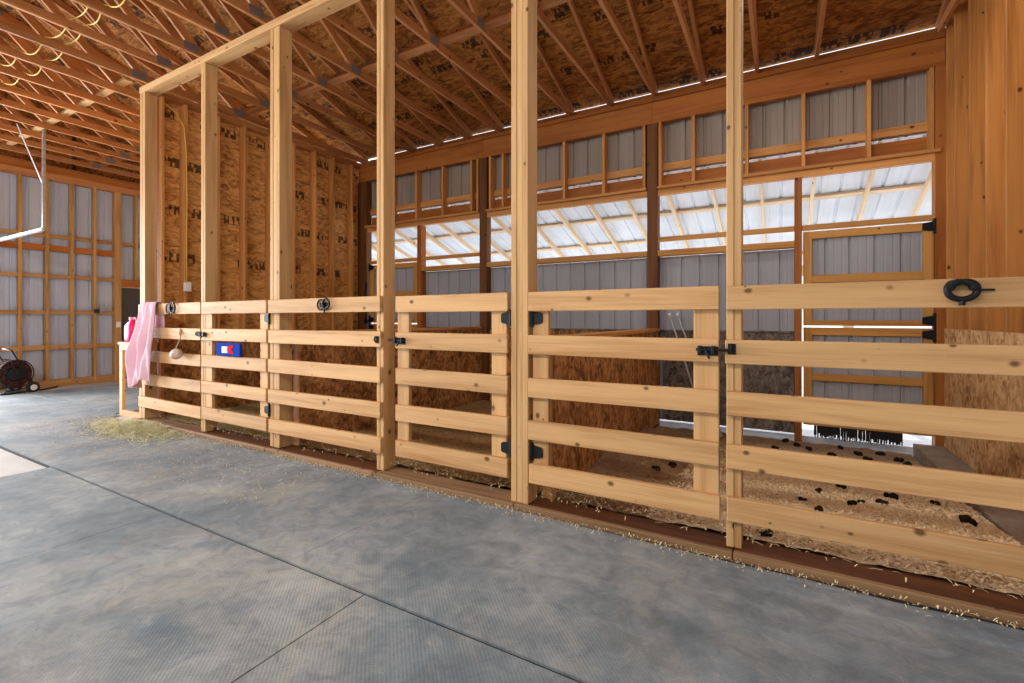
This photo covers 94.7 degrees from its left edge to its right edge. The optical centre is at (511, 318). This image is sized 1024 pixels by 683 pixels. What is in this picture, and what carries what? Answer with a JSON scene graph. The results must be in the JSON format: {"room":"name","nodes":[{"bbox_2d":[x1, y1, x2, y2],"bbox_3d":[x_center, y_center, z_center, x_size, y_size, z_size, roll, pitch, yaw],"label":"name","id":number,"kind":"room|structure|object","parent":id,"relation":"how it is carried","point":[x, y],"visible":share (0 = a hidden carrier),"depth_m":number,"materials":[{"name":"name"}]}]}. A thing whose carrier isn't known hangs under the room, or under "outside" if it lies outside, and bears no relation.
{"room":"farm building","nodes":[
{"label":"farm building","id":0,"kind":"room"},
{"bbox_2d":[0,86,139,390],"bbox_3d":[-10.741,-2.009,5.954,0.180,6.670,13.701,0,0,30],"label":"wall","id":1,"kind":"structure","parent":0,"point":[53,280],"depth_m":9.34,"materials":[{"name":"white paint"}]},
{"bbox_2d":[94,304,104,312],"bbox_3d":[-8.487,-0.200,9.693,0.049,0.190,0.170,0,0,30],"label":"outlet box","id":2,"kind":"object","parent":1,"relation":"attached to","point":[102,306],"visible":1,"depth_m":9.71,"materials":[{"name":"black plastic"}]},
{"bbox_2d":[121,288,139,378],"bbox_3d":[-8.116,0.330,10.475,0.120,1.970,0.935,0,0,30],"label":"door","id":3,"kind":"structure","parent":1,"relation":"in","point":[130,297],"depth_m":10.19,"materials":[{"name":"brown paint"}]},
{"bbox_2d":[0,379,200,476],"bbox_3d":[-2.854,1.425,1.455,18.400,0.200,13.700,0,0,30],"label":"floor","id":4,"kind":"structure","parent":0,"point":[10,464],"depth_m":4.39,"materials":[{"name":"concrete"}]},
{"bbox_2d":[0,348,58,395],"bbox_3d":[-8.713,0.919,8.525,0.511,0.808,1.061,0,0,15],"label":"hose reel","id":5,"kind":"object","parent":4,"relation":"on","point":[14,374],"visible":1,"depth_m":8.25,"materials":[{"name":"black rubber"}]},
{"bbox_2d":[0,390,26,395],"bbox_3d":[-8.794,1.296,8.216,0.420,0.025,0.420,0,0,15],"label":"hose","id":6,"kind":"object","parent":5,"relation":"on","point":[7,392],"depth_m":8.15,"materials":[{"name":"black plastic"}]},
{"bbox_2d":[0,393,118,432],"bbox_3d":[-7.527,1.315,6.889,4.396,0.012,1.290,0,0,30],"label":"slab","id":7,"kind":"object","parent":4,"relation":"on","point":[18,410],"visible":0.95,"depth_m":6.47,"materials":[{"name":"concrete"}]},
{"bbox_2d":[0,467,162,564],"bbox_3d":[-3.516,1.315,3.099,1.976,0.012,1.280,0,0,30],"label":"slab","id":8,"kind":"object","parent":4,"relation":"on","point":[44,509],"visible":0.99,"depth_m":3.19,"materials":[{"name":"concrete"}]},
{"bbox_2d":[24,383,138,413],"bbox_3d":[-6.547,1.315,8.149,3.546,0.012,1.810,0,0,30],"label":"slab","id":9,"kind":"object","parent":4,"relation":"on","point":[105,398],"visible":0.5,"depth_m":7.88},
{"bbox_2d":[0,417,210,472],"bbox_3d":[-4.575,1.315,5.148,2.449,0.012,1.190,0,0,30],"label":"slab","id":10,"kind":"object","parent":4,"relation":"on","point":[62,455],"visible":0.75,"depth_m":4.85,"materials":[{"name":"concrete"}]},
{"bbox_2d":[50,415,193,446],"bbox_3d":[-4.641,1.276,5.468,2.418,0.096,0.921,0,0,34],"label":"hay","id":11,"kind":"object","parent":10,"relation":"on","point":[141,427],"visible":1,"depth_m":5.42},
{"bbox_2d":[19,415,325,502],"bbox_3d":[-3.716,1.301,4.788,4.800,0.022,0.926,0,0,30],"label":"straw","id":12,"kind":"object","parent":10,"relation":"on","point":[92,415],"visible":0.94,"depth_m":4.39,"materials":[{"name":"plant"}]},
{"bbox_2d":[118,342,139,417],"bbox_3d":[-4.974,0.824,6.443,0.675,1.003,0.435,0,0,30],"label":"wooden stand","id":13,"kind":"object","parent":4,"relation":"on","point":[122,345],"visible":0.27,"depth_m":6.40,"materials":[{"name":"brown wood"}]},
{"bbox_2d":[124,317,136,341],"bbox_3d":[-5.144,0.152,6.399,0.242,0.338,0.144,0,0,30],"label":"jug","id":14,"kind":"object","parent":13,"relation":"on","point":[129,327],"visible":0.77,"depth_m":6.34,"materials":[{"name":"pink plastic"}]},
{"bbox_2d":[132,417,203,435],"bbox_3d":[-4.137,1.300,5.745,1.520,0.050,0.238,0,0,30],"label":"board","id":15,"kind":"object","parent":4,"relation":"on","point":[173,424],"visible":0.51,"depth_m":5.65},
{"bbox_2d":[140,92,156,418],"bbox_3d":[-4.701,-0.804,6.100,0.127,4.174,0.140,0,0,30],"label":"fence post","id":16,"kind":"object","parent":15,"relation":"on","point":[148,102],"visible":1,"depth_m":6.06,"materials":[{"name":"brown wood"}]},
{"bbox_2d":[138,302,201,418],"bbox_3d":[-4.125,0.475,5.667,1.470,1.313,0.038,0,0,30],"label":"fence","id":17,"kind":"object","parent":16,"relation":"attached to","point":[194,411],"visible":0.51,"depth_m":5.55,"materials":[{"name":"brown wood"}]},
{"bbox_2d":[125,302,164,387],"bbox_3d":[-4.507,0.335,5.809,0.552,1.073,0.255,0,0,30],"label":"blanket","id":18,"kind":"object","parent":17,"relation":"hanging from","point":[138,351],"visible":0.93,"depth_m":5.76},
{"bbox_2d":[165,302,175,314],"bbox_3d":[-4.045,-0.116,5.583,0.241,0.154,0.028,0,0,30],"label":"ring","id":19,"kind":"object","parent":17,"relation":"attached to","point":[170,308],"visible":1,"depth_m":5.58,"materials":[{"name":"black metal"}]},
{"bbox_2d":[170,329,182,359],"bbox_3d":[-3.852,0.298,5.414,0.124,0.354,0.132,0,0,30],"label":"salt lick","id":20,"kind":"object","parent":17,"relation":"hanging from","point":[176,353],"visible":1,"depth_m":5.39,"materials":[{"name":"stone"}]},
{"bbox_2d":[201,62,217,431],"bbox_3d":[-3.462,-0.804,5.394,0.079,4.174,0.140,0,0,30],"label":"fence post","id":21,"kind":"object","parent":15,"relation":"on","point":[209,73],"visible":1,"depth_m":5.36,"materials":[{"name":"brown wood"}]},
{"bbox_2d":[0,513,362,682],"bbox_3d":[-1.838,1.315,2.142,1.881,0.012,1.280,0,0,30],"label":"slab","id":22,"kind":"object","parent":4,"relation":"on","point":[162,598],"visible":1,"depth_m":2.12,"materials":[{"name":"concrete"}]},
{"bbox_2d":[196,429,271,451],"bbox_3d":[-2.927,1.300,5.056,1.255,0.050,0.238,0,0,30],"label":"board","id":23,"kind":"object","parent":4,"relation":"on","point":[237,439],"visible":0.69,"depth_m":5.00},
{"bbox_2d":[66,440,430,562],"bbox_3d":[-2.208,1.315,3.798,2.998,0.012,1.190,0,0,30],"label":"slab","id":24,"kind":"object","parent":4,"relation":"on","point":[310,514],"visible":0.98,"depth_m":3.50,"materials":[{"name":"concrete"}]},
{"bbox_2d":[174,434,1017,627],"bbox_3d":[-0.641,1.297,3.517,6.999,0.017,0.207,0,0,30],"label":"straw","id":25,"kind":"object","parent":24,"relation":"on","point":[499,506],"visible":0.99,"depth_m":2.76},
{"bbox_2d":[0,446,581,682],"bbox_3d":[-3.637,1.323,3.917,14.000,0.004,0.030,0,0,30],"label":"dirt","id":26,"kind":"object","parent":4,"relation":"on","point":[3,448],"visible":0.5,"depth_m":2.47,"materials":[{"name":"black"}]},
{"bbox_2d":[265,445,379,476],"bbox_3d":[-1.742,1.300,4.379,1.465,0.050,0.238,0,0,30],"label":"board","id":27,"kind":"object","parent":4,"relation":"on","point":[313,456],"visible":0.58,"depth_m":4.31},
{"bbox_2d":[270,25,291,447],"bbox_3d":[-2.324,-0.804,4.745,0.151,4.174,0.140,0,0,30],"label":"fence post","id":28,"kind":"object","parent":27,"relation":"on","point":[280,37],"visible":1,"depth_m":4.69,"materials":[{"name":"brown wood"}]},
{"bbox_2d":[196,300,269,430],"bbox_3d":[-2.973,0.472,5.009,1.262,1.309,0.117,0,0,30],"label":"gate","id":29,"kind":"object","parent":28,"relation":"attached to","point":[209,360],"visible":0.96,"depth_m":4.94,"materials":[{"name":"brown wood"}]},
{"bbox_2d":[216,343,241,356],"bbox_3d":[-2.994,0.332,4.979,0.445,0.137,0.032,0,0,30],"label":"plate","id":30,"kind":"object","parent":29,"relation":"attached to","point":[222,349],"visible":1,"depth_m":4.95,"materials":[{"name":"blue plastic"}]},
{"bbox_2d":[268,296,383,453],"bbox_3d":[-1.749,0.473,4.312,1.533,1.316,0.038,0,0,30],"label":"fence","id":31,"kind":"object","parent":28,"relation":"attached to","point":[372,443],"visible":0.99,"depth_m":4.25,"materials":[{"name":"brown wood"}]},
{"bbox_2d":[317,298,329,312],"bbox_3d":[-1.700,-0.113,4.245,0.182,0.138,0.028,0,0,30],"label":"ring","id":32,"kind":"object","parent":31,"relation":"attached to","point":[323,304],"visible":1,"depth_m":4.24,"materials":[{"name":"black metal"}]},
{"bbox_2d":[159,412,1023,598],"bbox_3d":[-1.014,1.235,4.103,8.240,0.072,0.388,0,0,30],"label":"straw","id":33,"kind":"object","parent":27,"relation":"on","point":[551,494],"visible":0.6,"depth_m":2.79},
{"bbox_2d":[233,595,578,682],"bbox_3d":[0.552,1.315,0.779,3.608,0.012,1.280,0,0,30],"label":"slab","id":34,"kind":"object","parent":4,"relation":"on","point":[370,640],"visible":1,"depth_m":1.82,"materials":[{"name":"concrete"}]},
{"bbox_2d":[373,466,515,509],"bbox_3d":[-0.517,1.300,3.681,1.345,0.050,0.238,0,0,30],"label":"board","id":35,"kind":"object","parent":4,"relation":"on","point":[491,495],"visible":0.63,"depth_m":3.62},
{"bbox_2d":[377,0,394,470],"bbox_3d":[-1.080,-0.804,4.035,0.078,4.174,0.140,0,0,30],"label":"fence post","id":36,"kind":"object","parent":35,"relation":"on","point":[385,8],"visible":1,"depth_m":3.99,"materials":[{"name":"brown wood"}]},
{"bbox_2d":[139,0,359,95],"bbox_3d":[-1.000,-2.929,3.987,8.648,0.076,0.155,0,0,30],"label":"header beam","id":37,"kind":"structure","parent":36,"relation":"on","point":[312,11],"depth_m":4.98,"materials":[{"name":"brown wood"}]},
{"bbox_2d":[514,496,734,560],"bbox_3d":[0.664,1.300,3.007,1.365,0.050,0.238,0,0,30],"label":"board","id":38,"kind":"object","parent":4,"relation":"on","point":[710,543],"visible":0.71,"depth_m":2.91,"materials":[{"name":"wood"}]},
{"bbox_2d":[511,0,536,504],"bbox_3d":[0.087,-0.804,3.332,0.134,4.174,0.145,0,0,30],"label":"fence post","id":39,"kind":"object","parent":38,"relation":"on","point":[523,12],"visible":1,"depth_m":3.28,"materials":[{"name":"brown wood"}]},
{"bbox_2d":[388,292,510,477],"bbox_3d":[-0.498,0.472,3.598,1.135,1.306,0.117,0,0,30],"label":"gate","id":40,"kind":"object","parent":39,"relation":"attached to","point":[497,383],"visible":0.96,"depth_m":3.52,"materials":[{"name":"brown wood"}]},
{"bbox_2d":[528,286,729,519],"bbox_3d":[0.666,0.474,2.934,1.264,1.311,0.117,0,0,30],"label":"gate","id":41,"kind":"object","parent":39,"relation":"attached to","point":[704,350],"visible":1,"depth_m":2.88,"materials":[{"name":"brown wood"}]},
{"bbox_2d":[726,0,742,548],"bbox_3d":[1.274,-0.804,2.693,0.077,4.174,0.140,0,0,30],"label":"fence post","id":42,"kind":"object","parent":38,"relation":"on","point":[734,8],"visible":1,"depth_m":2.63,"materials":[{"name":"brown wood"}]},
{"bbox_2d":[725,277,1023,578],"bbox_3d":[1.952,0.475,2.201,1.748,1.311,0.038,0,0,30],"label":"fence","id":43,"kind":"object","parent":42,"relation":"attached to","point":[1005,559],"visible":0.98,"depth_m":2.27,"materials":[{"name":"brown wood"}]},
{"bbox_2d":[728,343,735,354],"bbox_3d":[1.204,0.169,2.585,0.040,0.062,0.044,0,0,30],"label":"latch keeper","id":44,"kind":"object","parent":43,"relation":"attached to","point":[732,347],"visible":1,"depth_m":2.59,"materials":[{"name":"black metal"}]},
{"bbox_2d":[943,278,994,305],"bbox_3d":[2.038,-0.117,2.101,0.176,0.121,0.050,0,0,30],"label":"ring","id":45,"kind":"object","parent":43,"relation":"attached to","point":[973,285],"visible":1,"depth_m":2.10,"materials":[{"name":"black metal"}]},
{"bbox_2d":[289,491,1023,682],"bbox_3d":[0.919,1.306,2.014,4.196,0.030,1.190,0,0,30],"label":"slab","id":46,"kind":"object","parent":4,"relation":"on","point":[584,606],"visible":1,"depth_m":2.10,"materials":[{"name":"concrete"}]},
{"bbox_2d":[574,524,1023,630],"bbox_3d":[1.521,1.323,2.264,3.400,0.004,0.200,0,0,30],"label":"dirt","id":47,"kind":"object","parent":4,"relation":"on","point":[854,590],"visible":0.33,"depth_m":2.23,"materials":[{"name":"black"}]},
{"bbox_2d":[733,539,1023,628],"bbox_3d":[2.054,1.300,2.214,1.825,0.050,0.238,0,0,30],"label":"board","id":48,"kind":"object","parent":4,"relation":"on","point":[930,592],"visible":0.81,"depth_m":2.30,"materials":[{"name":"wood"}]},
{"bbox_2d":[164,402,292,442],"bbox_3d":[-2.575,1.267,6.949,2.600,0.108,3.390,0,0,30],"label":"bedding","id":49,"kind":"object","parent":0,"point":[257,432],"visible":0.09,"depth_m":5.89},
{"bbox_2d":[178,405,292,428],"bbox_3d":[-2.572,1.225,6.938,2.562,0.128,3.344,0,0,30],"label":"hay","id":50,"kind":"object","parent":49,"relation":"on","point":[239,405],"visible":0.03,"depth_m":6.50},
{"bbox_2d":[157,92,361,418],"bbox_3d":[-3.747,-0.825,7.698,0.168,4.300,3.540,0,0,30],"label":"wall","id":51,"kind":"structure","parent":0,"point":[324,183],"depth_m":7.12,"materials":[{"name":"brown wood"}]},
{"bbox_2d":[165,103,187,281],"bbox_3d":[-4.486,-1.681,6.275,0.020,2.393,0.291,0,0,38],"label":"cable","id":52,"kind":"object","parent":51,"relation":"attached to","point":[165,103],"visible":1,"depth_m":6.38,"materials":[{"name":"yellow plastic"}]},
{"bbox_2d":[184,282,190,291],"bbox_3d":[-4.394,-0.422,6.374,0.048,0.125,0.080,0,0,30],"label":"outlet box","id":53,"kind":"object","parent":51,"relation":"attached to","point":[187,285],"visible":1,"depth_m":6.36,"materials":[{"name":"white plastic"}]},
{"bbox_2d":[0,0,950,161],"bbox_3d":[-2.806,-4.186,1.439,18.700,2.344,13.524,0,0,30],"label":"ceiling","id":54,"kind":"structure","parent":0,"point":[786,29],"depth_m":6.17,"materials":[{"name":"wood"}]},
{"bbox_2d":[0,9,139,152],"bbox_3d":[-8.696,-4.151,4.960,0.041,2.365,13.147,0,0,30],"label":"roof truss","id":55,"kind":"object","parent":54,"relation":"attached to","point":[135,147],"visible":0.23,"depth_m":7.53,"materials":[{"name":"brown wood"}]},
{"bbox_2d":[0,124,45,241],"bbox_3d":[-8.319,-2.162,7.799,2.180,1.614,0.313,0,0,30],"label":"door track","id":56,"kind":"object","parent":55,"relation":"hanging from","point":[43,181],"visible":1,"depth_m":7.41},
{"bbox_2d":[0,30,139,162],"bbox_3d":[-9.226,-4.151,5.262,0.041,2.365,13.147,0,0,30],"label":"roof truss","id":57,"kind":"object","parent":54,"relation":"attached to","point":[120,153],"visible":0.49,"depth_m":7.97,"materials":[{"name":"brown wood"}]},
{"bbox_2d":[0,57,139,170],"bbox_3d":[-9.756,-4.151,5.564,0.041,2.365,13.147,0,0,30],"label":"roof truss","id":58,"kind":"object","parent":54,"relation":"attached to","point":[106,159],"visible":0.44,"depth_m":8.52,"materials":[{"name":"brown wood"}]},
{"bbox_2d":[0,76,139,178],"bbox_3d":[-10.286,-4.151,5.867,0.041,2.365,13.147,0,0,30],"label":"roof truss","id":59,"kind":"object","parent":54,"relation":"attached to","point":[92,164],"visible":0.39,"depth_m":9.05,"materials":[{"name":"brown wood"}]},
{"bbox_2d":[0,15,145,142],"bbox_3d":[-8.166,-4.151,4.658,0.041,2.365,13.147,0,0,30],"label":"roof truss","id":60,"kind":"object","parent":54,"relation":"attached to","point":[57,116],"visible":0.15,"depth_m":7.11,"materials":[{"name":"brown wood"}]},
{"bbox_2d":[6,77,132,145],"bbox_3d":[-7.024,-3.076,7.264,4.800,0.038,0.090,0,0,30],"label":"brace","id":61,"kind":"object","parent":60,"relation":"on","point":[124,81],"visible":0.42,"depth_m":6.72,"materials":[{"name":"brown wood"}]},
{"bbox_2d":[0,0,219,129],"bbox_3d":[-7.636,-4.151,4.356,0.041,2.365,13.147,0,0,30],"label":"roof truss","id":62,"kind":"object","parent":54,"relation":"attached to","point":[20,41],"visible":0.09,"depth_m":6.68,"materials":[{"name":"brown wood"}]},
{"bbox_2d":[0,0,269,129],"bbox_3d":[-7.106,-4.151,4.053,0.041,2.365,13.147,0,0,30],"label":"roof truss","id":63,"kind":"object","parent":54,"relation":"attached to","point":[29,18],"visible":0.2,"depth_m":6.27,"materials":[{"name":"brown wood"}]},
{"bbox_2d":[1,0,125,84],"bbox_3d":[-5.442,-3.015,5.496,8.902,0.112,0.136,0,0,30],"label":"cable","id":64,"kind":"object","parent":63,"relation":"on","point":[122,3],"visible":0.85,"depth_m":5.21,"materials":[{"name":"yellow plastic"}]},
{"bbox_2d":[0,0,336,154],"bbox_3d":[-6.576,-4.151,3.751,0.041,2.365,13.147,0,0,30],"label":"roof truss","id":65,"kind":"object","parent":54,"relation":"attached to","point":[49,4],"visible":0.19,"depth_m":6.04,"materials":[{"name":"brown wood"}]},
{"bbox_2d":[0,7,87,65],"bbox_3d":[-5.523,-3.015,5.355,8.902,0.112,0.139,0,0,30],"label":"cable","id":66,"kind":"object","parent":65,"relation":"on","point":[86,9],"visible":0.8,"depth_m":5.10,"materials":[{"name":"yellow plastic"}]},
{"bbox_2d":[0,0,368,163],"bbox_3d":[-6.046,-4.151,3.449,0.041,2.365,13.147,0,0,30],"label":"roof truss","id":67,"kind":"object","parent":54,"relation":"attached to","point":[137,73],"visible":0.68,"depth_m":6.09,"materials":[{"name":"brown wood"}]},
{"bbox_2d":[0,0,376,153],"bbox_3d":[-5.517,-4.151,3.147,0.041,2.365,13.147,0,0,30],"label":"roof truss","id":68,"kind":"object","parent":54,"relation":"attached to","point":[160,59],"visible":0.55,"depth_m":5.61,"materials":[{"name":"brown wood"}]},
{"bbox_2d":[71,0,416,151],"bbox_3d":[-4.987,-4.151,2.844,0.041,2.365,13.147,0,0,30],"label":"roof truss","id":69,"kind":"object","parent":54,"relation":"attached to","point":[187,44],"visible":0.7,"depth_m":5.68,"materials":[{"name":"brown wood"}]},
{"bbox_2d":[147,0,443,145],"bbox_3d":[-4.457,-4.151,2.542,0.041,2.365,13.147,0,0,30],"label":"roof truss","id":70,"kind":"object","parent":54,"relation":"attached to","point":[218,28],"visible":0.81,"depth_m":5.84,"materials":[{"name":"brown wood"}]},
{"bbox_2d":[222,0,472,139],"bbox_3d":[-3.927,-4.151,2.240,0.041,2.365,13.147,0,0,30],"label":"roof truss","id":71,"kind":"object","parent":54,"relation":"attached to","point":[253,9],"visible":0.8,"depth_m":5.65,"materials":[{"name":"brown wood"}]},
{"bbox_2d":[297,0,503,132],"bbox_3d":[-3.397,-4.151,1.938,0.041,2.365,13.147,0,0,30],"label":"roof truss","id":72,"kind":"object","parent":54,"relation":"attached to","point":[334,19],"visible":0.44,"depth_m":5.83,"materials":[{"name":"brown wood"}]},
{"bbox_2d":[372,0,537,119],"bbox_3d":[-2.867,-4.151,1.635,0.041,2.365,13.147,0,0,30],"label":"roof truss","id":73,"kind":"object","parent":54,"relation":"attached to","point":[426,34],"visible":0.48,"depth_m":5.41,"materials":[{"name":"brown wood"}]},
{"bbox_2d":[447,0,574,115],"bbox_3d":[-2.337,-4.151,1.333,0.041,2.365,13.147,0,0,30],"label":"roof truss","id":74,"kind":"object","parent":54,"relation":"attached to","point":[472,15],"visible":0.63,"depth_m":5.25,"materials":[{"name":"brown wood"}]},
{"bbox_2d":[247,0,570,114],"bbox_3d":[-0.274,-3.076,4.969,8.400,0.038,0.090,0,0,30],"label":"brace","id":75,"kind":"object","parent":74,"relation":"on","point":[545,4],"visible":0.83,"depth_m":5.32,"materials":[{"name":"brown wood"}]},
{"bbox_2d":[537,0,614,106],"bbox_3d":[-1.808,-4.151,1.031,0.041,2.365,13.147,0,0,30],"label":"roof truss","id":76,"kind":"object","parent":54,"relation":"attached to","point":[608,98],"visible":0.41,"depth_m":5.64,"materials":[{"name":"brown wood"}]},
{"bbox_2d":[597,0,657,96],"bbox_3d":[-1.278,-4.151,0.729,0.041,2.365,13.147,0,0,30],"label":"roof truss","id":77,"kind":"object","parent":54,"relation":"attached to","point":[650,82],"visible":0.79,"depth_m":5.43,"materials":[{"name":"brown wood"}]},
{"bbox_2d":[672,0,705,85],"bbox_3d":[-0.748,-4.151,0.427,0.041,2.365,13.147,0,0,30],"label":"roof truss","id":78,"kind":"object","parent":54,"relation":"attached to","point":[697,57],"visible":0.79,"depth_m":5.29,"materials":[{"name":"brown wood"}]},
{"bbox_2d":[748,0,758,73],"bbox_3d":[-0.218,-4.151,0.124,0.041,2.365,13.147,0,0,30],"label":"roof truss","id":79,"kind":"object","parent":54,"relation":"attached to","point":[751,3],"visible":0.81,"depth_m":5.06,"materials":[{"name":"brown wood"}]},
{"bbox_2d":[814,0,826,59],"bbox_3d":[0.312,-4.151,-0.178,0.041,2.365,13.147,0,0,30],"label":"roof truss","id":80,"kind":"object","parent":54,"relation":"attached to","point":[821,10],"visible":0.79,"depth_m":4.94,"materials":[{"name":"brown wood"}]},
{"bbox_2d":[935,0,959,31],"bbox_3d":[1.251,-4.151,-0.714,0.041,2.365,13.147,0,0,30],"label":"roof truss","id":81,"kind":"object","parent":54,"relation":"attached to","point":[948,7],"visible":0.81,"depth_m":4.72,"materials":[{"name":"brown wood"}]},
{"bbox_2d":[219,429,1023,596],"bbox_3d":[1.862,1.775,4.435,13.160,0.300,3.890,0,0,30],"label":"ground subsoil","id":82,"kind":"structure","parent":0,"point":[396,465],"depth_m":3.61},
{"bbox_2d":[298,400,540,492],"bbox_3d":[-0.152,1.237,5.567,2.700,0.224,3.390,0,0,30],"label":"wood shavings","id":83,"kind":"object","parent":82,"relation":"on","point":[441,471],"visible":0.16,"depth_m":4.85},
{"bbox_2d":[310,399,510,483],"bbox_3d":[-0.159,1.227,5.567,2.640,0.243,3.461,0,0,30],"label":"straw","id":84,"kind":"object","parent":83,"relation":"on","point":[488,405],"visible":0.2,"depth_m":5.00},
{"bbox_2d":[555,426,1023,594],"bbox_3d":[2.272,1.331,4.184,2.600,0.243,3.390,0,0,30],"label":"wood shavings","id":85,"kind":"object","parent":82,"relation":"on","point":[823,449],"visible":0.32,"depth_m":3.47},
{"bbox_2d":[565,427,725,523],"bbox_3d":[1.591,1.324,4.564,1.038,0.254,3.435,0,0,30],"label":"straw","id":86,"kind":"object","parent":85,"relation":"on","point":[688,433],"visible":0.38,"depth_m":3.98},
{"bbox_2d":[668,313,693,387],"bbox_3d":[2.222,0.675,5.959,0.036,1.491,0.636,0,0,-29],"label":"pole","id":87,"kind":"object","parent":85,"relation":"on","point":[669,314],"visible":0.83,"depth_m":5.99,"materials":[{"name":"grey metal"}]},
{"bbox_2d":[676,313,722,436],"bbox_3d":[2.329,0.675,5.898,0.036,1.491,0.675,0,0,-31],"label":"pole","id":88,"kind":"object","parent":85,"relation":"on","point":[677,314],"visible":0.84,"depth_m":6.10,"materials":[{"name":"grey metal"}]},
{"bbox_2d":[759,529,772,536],"bbox_3d":[1.494,1.260,2.765,0.077,0.041,0.051,0,0,-13],"label":"clump","id":89,"kind":"object","parent":85,"relation":"on","point":[765,533],"visible":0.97,"depth_m":2.75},
{"bbox_2d":[814,505,823,511],"bbox_3d":[2.072,1.285,3.178,0.068,0.040,0.052,0,0,-37],"label":"clump","id":90,"kind":"object","parent":85,"relation":"on","point":[819,508],"visible":0.88,"depth_m":3.16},
{"bbox_2d":[847,500,856,504],"bbox_3d":[2.428,1.317,3.366,0.066,0.037,0.050,0,0,29],"label":"clump","id":91,"kind":"object","parent":85,"relation":"on","point":[849,502],"visible":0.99,"depth_m":3.35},
{"bbox_2d":[853,451,862,455],"bbox_3d":[3.637,1.421,4.954,0.066,0.051,0.087,0,0,0],"label":"clump","id":92,"kind":"object","parent":85,"relation":"on","point":[858,453],"visible":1,"depth_m":4.93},
{"bbox_2d":[875,451,885,455],"bbox_3d":[3.869,1.421,4.952,0.067,0.050,0.088,0,0,-32],"label":"clump","id":93,"kind":"object","parent":85,"relation":"on","point":[880,453],"visible":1,"depth_m":4.93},
{"bbox_2d":[875,498,888,505],"bbox_3d":[2.679,1.332,3.408,0.061,0.046,0.081,0,0,-42],"label":"clump","id":94,"kind":"object","parent":85,"relation":"on","point":[879,500],"visible":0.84,"depth_m":3.40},
{"bbox_2d":[883,492,898,499],"bbox_3d":[2.903,1.361,3.614,0.066,0.054,0.100,0,0,-35],"label":"clump","id":95,"kind":"object","parent":85,"relation":"on","point":[895,496],"visible":0.9,"depth_m":3.59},
{"bbox_2d":[893,457,903,461],"bbox_3d":[3.890,1.421,4.739,0.087,0.051,0.066,0,0,39],"label":"clump","id":96,"kind":"object","parent":85,"relation":"on","point":[896,459],"visible":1,"depth_m":4.72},
{"bbox_2d":[930,500,940,505],"bbox_3d":[3.111,1.358,3.467,0.047,0.036,0.062,0,0,-5],"label":"clump","id":97,"kind":"object","parent":85,"relation":"on","point":[938,503],"visible":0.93,"depth_m":3.45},
{"bbox_2d":[959,515,977,526],"bbox_3d":[2.951,1.313,3.051,0.084,0.062,0.110,0,0,35],"label":"clump","id":98,"kind":"object","parent":85,"relation":"on","point":[963,518],"visible":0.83,"depth_m":3.03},
{"bbox_2d":[913,444,1023,595],"bbox_3d":[3.529,1.465,3.479,0.253,0.280,3.340,0,0,30],"label":"rubber mat","id":99,"kind":"object","parent":82,"relation":"on","point":[1009,521],"visible":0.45,"depth_m":3.48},
{"bbox_2d":[358,28,945,446],"bbox_3d":[-1.411,-0.750,8.324,13.900,4.651,0.233,0,0,30],"label":"wall","id":100,"kind":"structure","parent":0,"point":[891,88],"depth_m":6.21,"materials":[{"name":"brown wood"}]},
{"bbox_2d":[364,283,368,324],"bbox_3d":[-2.761,-0.275,8.965,0.123,0.802,0.062,0,0,30],"label":"strap","id":101,"kind":"object","parent":100,"relation":"hanging from","point":[366,320],"visible":0.54,"depth_m":8.95,"materials":[{"name":"black metal"}]},
{"bbox_2d":[293,326,481,449],"bbox_3d":[-1.388,0.760,6.266,0.140,1.250,3.390,0,0,30],"label":"wall","id":102,"kind":"structure","parent":100,"relation":"attached to","point":[455,361],"depth_m":5.53,"materials":[{"name":"brown wood"}]},
{"bbox_2d":[369,262,416,323],"bbox_3d":[-2.208,-0.470,8.748,1.185,1.150,0.094,0,0,30],"label":"door","id":103,"kind":"structure","parent":100,"relation":"in","point":[405,273],"depth_m":8.66,"materials":[{"name":"brown wood"}]},
{"bbox_2d":[369,324,416,328],"bbox_3d":[-2.208,0.670,8.748,1.185,1.150,0.094,0,0,30],"label":"door","id":104,"kind":"structure","parent":100,"relation":"in","point":[372,326],"depth_m":8.94,"materials":[{"name":"brown wood"}]},
{"bbox_2d":[541,328,659,501],"bbox_3d":[1.079,0.760,4.859,0.140,1.250,3.390,0,0,30],"label":"wall","id":105,"kind":"structure","parent":100,"relation":"attached to","point":[593,369],"depth_m":4.18,"materials":[{"name":"brown wood"}]},
{"bbox_2d":[803,218,936,327],"bbox_3d":[3.937,-0.470,5.243,1.185,1.150,0.094,0,0,30],"label":"door","id":106,"kind":"structure","parent":100,"relation":"in","point":[905,251],"depth_m":5.24,"materials":[{"name":"brown wood"}]},
{"bbox_2d":[803,327,936,436],"bbox_3d":[3.937,0.670,5.243,1.185,1.151,0.094,0,0,30],"label":"door","id":107,"kind":"structure","parent":100,"relation":"in","point":[907,387],"depth_m":5.24,"materials":[{"name":"brown wood"}]},
{"bbox_2d":[814,425,902,445],"bbox_3d":[3.874,1.312,5.299,0.809,0.170,0.032,0,0,30],"label":"strip","id":108,"kind":"object","parent":107,"relation":"attached to","point":[831,432],"visible":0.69,"depth_m":5.28,"materials":[{"name":"black rubber"}]},
{"bbox_2d":[372,134,931,327],"bbox_3d":[1.009,-0.226,9.034,13.600,3.702,3.470,0,0,30],"label":"roof lean","id":109,"kind":"structure","parent":0,"point":[901,191],"depth_m":7.50,"materials":[{"name":"white metal"}]},
{"bbox_2d":[660,329,931,455],"bbox_3d":[19.006,1.625,33.321,120.000,0.400,63.280,0,0,30],"label":"snow","id":110,"kind":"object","parent":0,"point":[808,436],"depth_m":5.68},
{"bbox_2d":[944,0,1023,478],"bbox_3d":[3.699,-1.479,3.358,0.168,5.648,3.700,0,0,30],"label":"wall","id":111,"kind":"structure","parent":0,"point":[985,38],"depth_m":3.91,"materials":[{"name":"brown wood"}]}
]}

